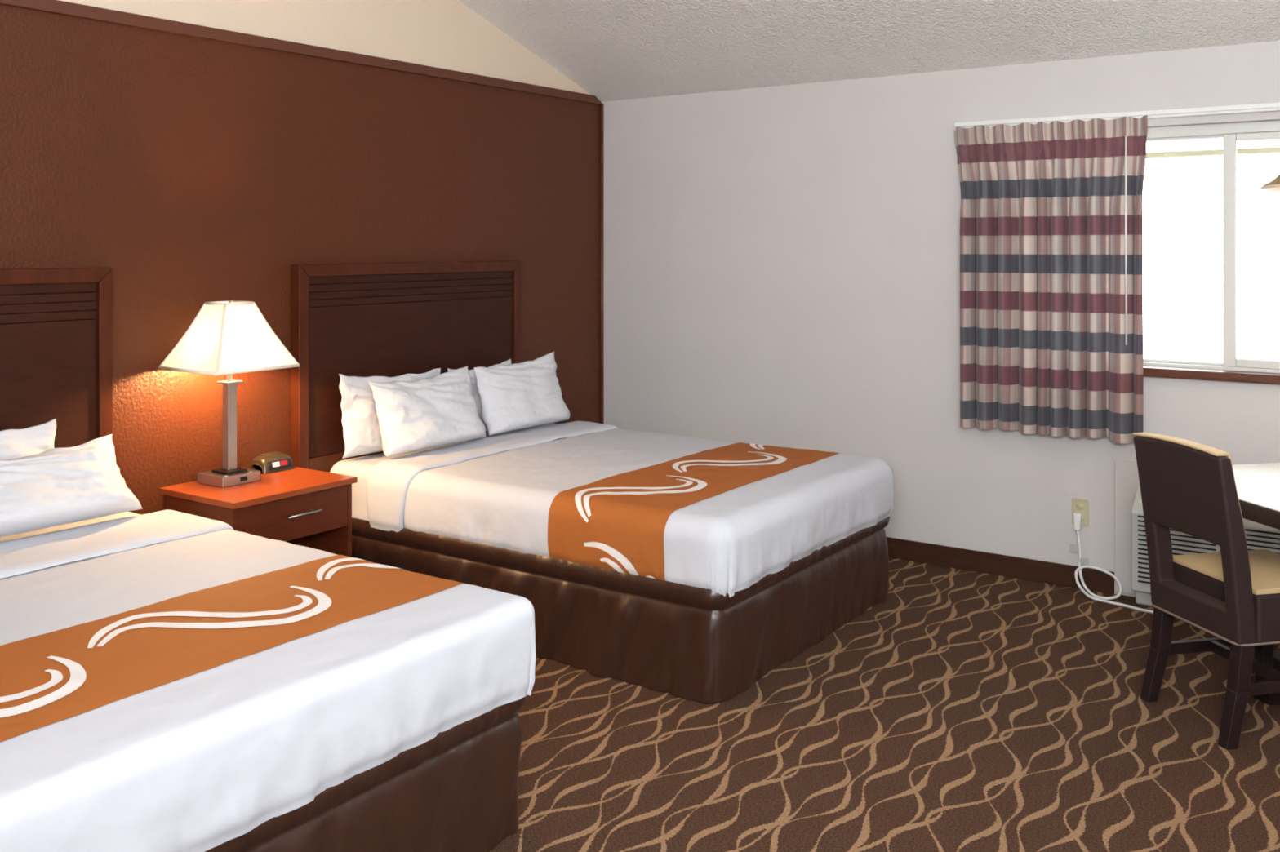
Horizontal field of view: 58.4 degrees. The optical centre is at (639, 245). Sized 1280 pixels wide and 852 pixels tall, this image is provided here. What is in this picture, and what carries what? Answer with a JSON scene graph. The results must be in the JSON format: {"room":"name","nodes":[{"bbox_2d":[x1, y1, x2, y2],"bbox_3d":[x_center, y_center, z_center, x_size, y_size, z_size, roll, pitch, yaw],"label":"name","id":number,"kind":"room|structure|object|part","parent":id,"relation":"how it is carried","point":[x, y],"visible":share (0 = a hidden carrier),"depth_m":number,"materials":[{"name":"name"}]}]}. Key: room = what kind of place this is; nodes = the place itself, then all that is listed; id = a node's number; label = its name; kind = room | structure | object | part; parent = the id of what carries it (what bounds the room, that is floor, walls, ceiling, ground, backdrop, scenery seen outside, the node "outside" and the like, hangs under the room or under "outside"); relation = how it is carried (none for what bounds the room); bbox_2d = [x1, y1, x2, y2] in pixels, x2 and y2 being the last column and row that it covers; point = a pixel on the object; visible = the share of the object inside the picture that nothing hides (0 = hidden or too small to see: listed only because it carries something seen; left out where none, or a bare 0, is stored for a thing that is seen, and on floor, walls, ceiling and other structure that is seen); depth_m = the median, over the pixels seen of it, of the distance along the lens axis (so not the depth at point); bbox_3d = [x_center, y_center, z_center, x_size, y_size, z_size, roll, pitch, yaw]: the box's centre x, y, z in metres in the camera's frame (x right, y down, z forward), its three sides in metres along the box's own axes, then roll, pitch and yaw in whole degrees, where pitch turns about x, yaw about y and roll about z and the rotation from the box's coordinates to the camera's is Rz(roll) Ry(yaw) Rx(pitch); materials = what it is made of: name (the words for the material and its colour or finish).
{"room":"hotel room","nodes":[
{"label":"hotel room","id":0,"kind":"room"},
{"bbox_2d":[0,0,601,515],"bbox_3d":[-2.270,-0.225,3.770,0.100,3.490,7.000,0,0,35],"label":"wall","id":1,"kind":"structure","parent":0,"point":[197,171],"depth_m":4.72,"materials":[{"name":"brown paint"}]},
{"bbox_2d":[0,267,112,448],"bbox_3d":[-2.323,0.599,3.555,0.060,1.042,1.416,0,0,35],"label":"headboard","id":2,"kind":"object","parent":1,"relation":"attached to","point":[56,324],"visible":0.7,"depth_m":3.97,"materials":[{"name":"brown wood"}]},
{"bbox_3d":[-2.323,0.104,3.555,0.060,0.052,1.410,0,0,35],"label":"rail","id":3,"kind":"part","parent":2,"relation":"part of","materials":[{"name":"brown wood"}]},
{"bbox_2d":[0,0,603,104],"bbox_3d":[-2.222,-0.836,3.735,0.018,0.045,6.996,0,0,35],"label":"trim","id":4,"kind":"structure","parent":1,"relation":"attached to","point":[58,6],"depth_m":4.73,"materials":[{"name":"brown wood"}]},
{"bbox_2d":[290,261,521,471],"bbox_3d":[-1.042,0.599,5.384,0.060,1.042,1.415,0,0,35],"label":"headboard","id":5,"kind":"object","parent":1,"relation":"attached to","point":[366,319],"visible":0.73,"depth_m":5.17,"materials":[{"name":"brown wood"}]},
{"bbox_3d":[-1.042,0.935,5.384,0.060,0.070,1.309,0,0,35],"label":"rail","id":6,"kind":"part","parent":5,"relation":"part of","materials":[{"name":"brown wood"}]},
{"bbox_3d":[-1.042,0.104,5.384,0.060,0.052,1.409,0,0,35],"label":"rail","id":7,"kind":"part","parent":5,"relation":"part of","materials":[{"name":"brown wood"}]},
{"bbox_2d":[600,104,603,423],"bbox_3d":[-0.220,0.350,6.601,0.022,2.340,0.022,0,0,35],"label":"trim","id":8,"kind":"structure","parent":1,"relation":"attached to","point":[601,105],"depth_m":6.59,"materials":[{"name":"brown wood"}]},
{"bbox_2d":[459,0,1279,102],"bbox_3d":[0.065,-1.432,2.136,5.840,1.276,7.240,0,0,35],"label":"ceiling","id":9,"kind":"structure","parent":0,"point":[613,50],"depth_m":5.32,"materials":[{"name":"white paint"}]},
{"bbox_2d":[1259,174,1279,191],"bbox_3d":[2.328,-0.662,3.738,0.539,0.943,0.539,0,0,35],"label":"pendant lamp","id":10,"kind":"object","parent":9,"relation":"hanging from","point":[1273,185],"visible":1,"depth_m":3.79,"materials":[{"name":"brown metal"}]},
{"bbox_2d":[488,557,1279,851],"bbox_3d":[0.065,1.570,2.136,5.840,0.100,7.240,0,0,35],"label":"floor","id":11,"kind":"structure","parent":0,"point":[963,710],"depth_m":3.47,"materials":[{"name":"carpet"}]},
{"bbox_2d":[159,466,357,557],"bbox_3d":[-1.430,1.207,4.330,0.464,0.625,0.556,0,0,35],"label":"nightstand","id":12,"kind":"object","parent":11,"relation":"on","point":[312,508],"visible":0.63,"depth_m":4.23,"materials":[{"name":"brown wood"}]},
{"bbox_3d":[-1.586,1.218,4.127,0.418,0.602,0.020,0,0,35],"label":"panel","id":13,"kind":"part","parent":12,"relation":"part of","materials":[{"name":"brown wood"}]},
{"bbox_2d":[158,300,299,487],"bbox_3d":[-1.556,0.552,4.345,0.369,0.684,0.369,0,0,35],"label":"table lamp","id":14,"kind":"object","parent":12,"relation":"on","point":[228,338],"visible":1,"depth_m":4.28,"materials":[{"name":"white fabric"}]},
{"bbox_3d":[-1.556,0.337,4.345,0.356,0.241,0.356,0,0,35],"label":"lamp shade","id":15,"kind":"part","parent":14,"relation":"part of","materials":[{"name":"fabric"}]},
{"bbox_3d":[-1.556,0.338,4.345,0.369,0.253,0.369,0,0,35],"label":"shade trim","id":16,"kind":"part","parent":14,"relation":"part of","materials":[{"name":"white fabric"}]},
{"bbox_3d":[-1.556,0.480,4.345,0.021,0.065,0.021,0,0,35],"label":"socket stem","id":17,"kind":"part","parent":14,"relation":"part of","materials":[{"name":"white plastic"}]},
{"bbox_3d":[-1.556,0.852,4.345,0.092,0.010,0.092,0,0,35],"label":"foot plate","id":18,"kind":"part","parent":14,"relation":"part of","materials":[{"name":"brown metal"}]},
{"bbox_3d":[-1.556,0.517,4.345,0.066,0.009,0.066,0,0,35],"label":"cap plate","id":19,"kind":"part","parent":14,"relation":"part of","materials":[{"name":"silver metal"}]},
{"bbox_2d":[240,475,247,481],"bbox_3d":[-1.489,0.876,4.306,0.004,0.016,0.030,0,0,35],"label":"socket","id":20,"kind":"object","parent":14,"relation":"attached to","point":[243,478],"depth_m":4.31,"materials":[{"name":"black plastic"}]},
{"bbox_2d":[251,451,293,474],"bbox_3d":[-1.464,0.861,4.567,0.098,0.065,0.144,0,0,35],"label":"alarm clock","id":21,"kind":"object","parent":12,"relation":"on","point":[270,462],"visible":0.99,"depth_m":4.53,"materials":[{"name":"brown metal"}]},
{"bbox_2d":[267,457,292,471],"bbox_3d":[-1.429,0.867,4.545,0.014,0.032,0.107,0,0,35],"label":"display","id":22,"kind":"object","parent":21,"relation":"on","point":[273,464],"depth_m":4.54,"materials":[{"name":"black"}]},
{"bbox_3d":[-1.431,1.000,4.331,0.400,0.159,0.488,0,0,35],"label":"drawer","id":23,"kind":"part","parent":12,"relation":"part of","materials":[{"name":"brown wood"}]},
{"bbox_3d":[-1.242,0.987,4.223,0.035,0.009,0.148,0,0,35],"label":"bar handle","id":24,"kind":"part","parent":12,"relation":"part of","materials":[{"name":"silver metal"}]},
{"bbox_3d":[-1.292,1.218,4.546,0.418,0.602,0.020,0,0,35],"label":"panel","id":25,"kind":"part","parent":12,"relation":"part of","materials":[{"name":"brown wood"}]},
{"bbox_2d":[0,510,535,851],"bbox_3d":[-1.485,1.200,2.957,1.990,0.631,1.500,0,0,35],"label":"bed","id":26,"kind":"object","parent":11,"relation":"on","point":[171,681],"visible":0.99,"depth_m":2.59,"materials":[{"name":"grey fabric"}]},
{"bbox_2d":[0,417,56,459],"bbox_3d":[-2.136,0.744,3.591,0.132,0.321,0.664,0,0,35],"label":"pillow","id":27,"kind":"object","parent":26,"relation":"on","point":[14,443],"visible":0.4,"depth_m":3.78,"materials":[{"name":"white fabric"}]},
{"bbox_3d":[-1.528,1.067,2.987,1.886,0.294,1.430,0,0,35],"label":"mattress","id":28,"kind":"part","parent":26,"relation":"part of","materials":[{"name":"grey fabric"}]},
{"bbox_2d":[0,434,142,537],"bbox_3d":[-1.891,0.756,3.550,0.246,0.235,0.685,0,0,35],"label":"pillow","id":29,"kind":"object","parent":26,"relation":"on","point":[55,486],"visible":1,"depth_m":3.58,"materials":[{"name":"white fabric"}]},
{"bbox_2d":[329,421,893,703],"bbox_3d":[-0.110,1.201,4.918,1.994,0.629,1.501,0,0,35],"label":"bed","id":30,"kind":"object","parent":11,"relation":"on","point":[693,568],"visible":0.98,"depth_m":4.26,"materials":[{"name":"grey fabric"}]},
{"bbox_2d":[337,368,440,458],"bbox_3d":[-1.094,0.723,5.124,0.112,0.361,0.622,0,0,35],"label":"pillow","id":31,"kind":"object","parent":30,"relation":"on","point":[362,435],"visible":0.53,"depth_m":4.95,"materials":[{"name":"white fabric"}]},
{"bbox_2d":[368,365,486,457],"bbox_3d":[-0.910,0.720,5.043,0.222,0.325,0.612,0,0,35],"label":"pillow","id":32,"kind":"object","parent":30,"relation":"on","point":[441,410],"visible":1,"depth_m":4.95,"materials":[{"name":"white fabric"}]},
{"bbox_2d":[447,358,511,431],"bbox_3d":[-0.768,0.734,5.564,0.082,0.339,0.464,0,0,35],"label":"pillow","id":33,"kind":"object","parent":30,"relation":"on","point":[473,377],"visible":0.11,"depth_m":5.51,"materials":[{"name":"white fabric"}]},
{"bbox_3d":[-0.155,1.067,4.948,1.886,0.294,1.430,0,0,35],"label":"mattress","id":34,"kind":"part","parent":30,"relation":"part of","materials":[{"name":"grey fabric"}]},
{"bbox_2d":[473,351,569,435],"bbox_3d":[-0.556,0.710,5.570,0.214,0.345,0.604,0,0,35],"label":"pillow","id":35,"kind":"object","parent":30,"relation":"on","point":[526,394],"visible":1,"depth_m":5.47,"materials":[{"name":"white fabric"}]},
{"bbox_2d":[403,428,893,597],"bbox_3d":[0.027,1.038,4.820,1.658,0.266,1.468,0,0,35],"label":"bedspread","id":36,"kind":"object","parent":30,"relation":"on","point":[665,515],"depth_m":4.34,"materials":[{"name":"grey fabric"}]},
{"bbox_2d":[1070,512,1153,613],"bbox_3d":[2.053,1.350,4.875,0.128,0.337,0.501,0,0,-41],"label":"power cord","id":37,"kind":"object","parent":11,"relation":"on","point":[1077,516],"visible":0.91,"depth_m":5.01,"materials":[{"name":"white plastic"},{"name":"rubber"}]},
{"bbox_2d":[1114,460,1279,606],"bbox_3d":[2.534,1.227,4.596,1.218,0.585,0.136,0,0,35],"label":"air conditioner","id":38,"kind":"object","parent":11,"relation":"on","point":[1131,568],"visible":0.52,"depth_m":4.83,"materials":[{"name":"white paint"}]},
{"bbox_2d":[1132,432,1279,750],"bbox_3d":[1.953,1.069,3.700,0.530,0.902,0.424,0,0,-12],"label":"dining chair","id":39,"kind":"object","parent":11,"relation":"on","point":[1232,594],"visible":1,"depth_m":3.61,"materials":[{"name":"brown fabric"}]},
{"bbox_3d":[1.733,1.365,3.835,0.101,0.309,0.048,0,0,-12],"label":"leg","id":40,"kind":"part","parent":39,"relation":"part of","materials":[{"name":"black wood"}]},
{"bbox_2d":[1132,432,1246,537],"bbox_3d":[1.748,0.754,3.663,0.107,0.272,0.400,0,0,-12],"label":"chair back","id":41,"kind":"object","parent":39,"relation":"on","point":[1189,486],"depth_m":3.60,"materials":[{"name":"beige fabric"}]},
{"bbox_3d":[1.760,0.919,3.657,0.135,0.582,0.414,0,0,-12],"label":"backrest","id":42,"kind":"part","parent":39,"relation":"part of","materials":[{"name":"brown fabric"}]},
{"bbox_3d":[2.018,1.136,3.714,0.388,0.148,0.414,0,0,-12],"label":"seat","id":43,"kind":"part","parent":39,"relation":"part of","materials":[{"name":"brown fabric"}]},
{"bbox_2d":[1173,549,1279,595],"bbox_3d":[2.014,1.046,3.713,0.380,0.030,0.398,0,0,-12],"label":"seat cushion","id":44,"kind":"object","parent":39,"relation":"on","point":[1264,565],"depth_m":3.71,"materials":[{"name":"beige fabric"}]},
{"bbox_3d":[1.810,1.365,3.484,0.101,0.309,0.048,0,0,-12],"label":"leg","id":45,"kind":"part","parent":39,"relation":"part of","materials":[{"name":"black wood"}]},
{"bbox_3d":[2.139,1.365,3.925,0.048,0.309,0.048,0,0,-12],"label":"leg","id":46,"kind":"part","parent":39,"relation":"part of","materials":[{"name":"black wood"}]},
{"bbox_2d":[1232,462,1279,706],"bbox_3d":[2.351,1.170,3.880,0.866,0.700,0.866,0,0,-12],"label":"dining table","id":47,"kind":"object","parent":11,"relation":"on","point":[1258,485],"visible":0.3,"depth_m":3.81,"materials":[{"name":"laminate"}]},
{"bbox_2d":[601,40,1279,597],"bbox_3d":[2.107,0.344,5.052,5.800,2.352,0.120,0,0,35],"label":"wall","id":48,"kind":"structure","parent":0,"point":[781,264],"depth_m":5.67,"materials":[{"name":"white paint"}]},
{"bbox_2d":[886,537,1114,594],"bbox_3d":[0.927,1.472,5.797,2.788,0.096,0.012,0,0,35],"label":"baseboard","id":49,"kind":"structure","parent":48,"relation":"attached to","point":[1057,574],"depth_m":5.28,"materials":[{"name":"brown wood"}]},
{"bbox_2d":[1071,497,1088,526],"bbox_3d":[1.953,1.181,5.082,0.070,0.115,0.008,0,0,35],"label":"wall outlet","id":50,"kind":"object","parent":48,"relation":"attached to","point":[1078,505],"visible":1,"depth_m":5.07,"materials":[{"name":"beige plastic"}]},
{"bbox_2d":[1075,502,1084,510],"bbox_3d":[1.951,1.154,5.079,0.034,0.034,0.002,0,0,35],"label":"receptacle","id":51,"kind":"object","parent":50,"relation":"attached to","point":[1079,505],"depth_m":5.08,"materials":[{"name":"beige plastic"}]},
{"bbox_2d":[954,102,1279,128],"bbox_3d":[2.436,-0.562,4.721,2.320,0.032,0.044,0,0,35],"label":"track","id":52,"kind":"object","parent":48,"relation":"attached to","point":[1275,106],"visible":0.89,"depth_m":4.88,"materials":[{"name":"white plastic"}]},
{"bbox_2d":[953,115,1147,443],"bbox_3d":[1.798,0.144,5.095,0.862,1.393,0.104,0,0,35],"label":"curtain","id":53,"kind":"object","parent":52,"relation":"hanging from","point":[1051,214],"visible":1,"depth_m":5.05,"materials":[{"name":"fabric"}]},
{"bbox_2d":[1142,120,1279,373],"bbox_3d":[2.487,0.010,4.819,1.890,1.050,0.064,0,0,35],"label":"window","id":54,"kind":"structure","parent":48,"relation":"in","point":[1232,132],"depth_m":4.80,"materials":[{"name":"grey plastic"}]},
{"bbox_3d":[2.122,0.018,5.091,0.890,0.977,0.022,0,0,35],"label":"fixed sash","id":55,"kind":"part","parent":54,"relation":"part of","materials":[{"name":"white glass"}]},
{"bbox_3d":[2.837,0.018,4.559,0.927,0.977,0.026,0,0,35],"label":"sliding sash","id":56,"kind":"part","parent":54,"relation":"part of","materials":[{"name":"white glass"}]},
{"bbox_2d":[1142,365,1279,384],"bbox_3d":[2.439,0.539,4.752,1.950,0.038,0.099,0,0,35],"label":"trim","id":57,"kind":"structure","parent":48,"relation":"attached to","point":[1268,378],"depth_m":4.75,"materials":[{"name":"brown wood"}]},
{"bbox_2d":[1146,137,1279,158],"bbox_3d":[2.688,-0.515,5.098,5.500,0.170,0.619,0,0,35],"label":"roller blind","id":58,"kind":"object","parent":48,"relation":"attached to","point":[1214,146],"depth_m":5.29,"materials":[{"name":"white"}]},
{"label":"outside","id":59,"kind":"structure","parent":0,"visible":0},
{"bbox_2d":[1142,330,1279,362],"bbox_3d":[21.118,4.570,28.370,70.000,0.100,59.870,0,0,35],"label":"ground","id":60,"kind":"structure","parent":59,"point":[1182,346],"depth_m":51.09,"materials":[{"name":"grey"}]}
]}

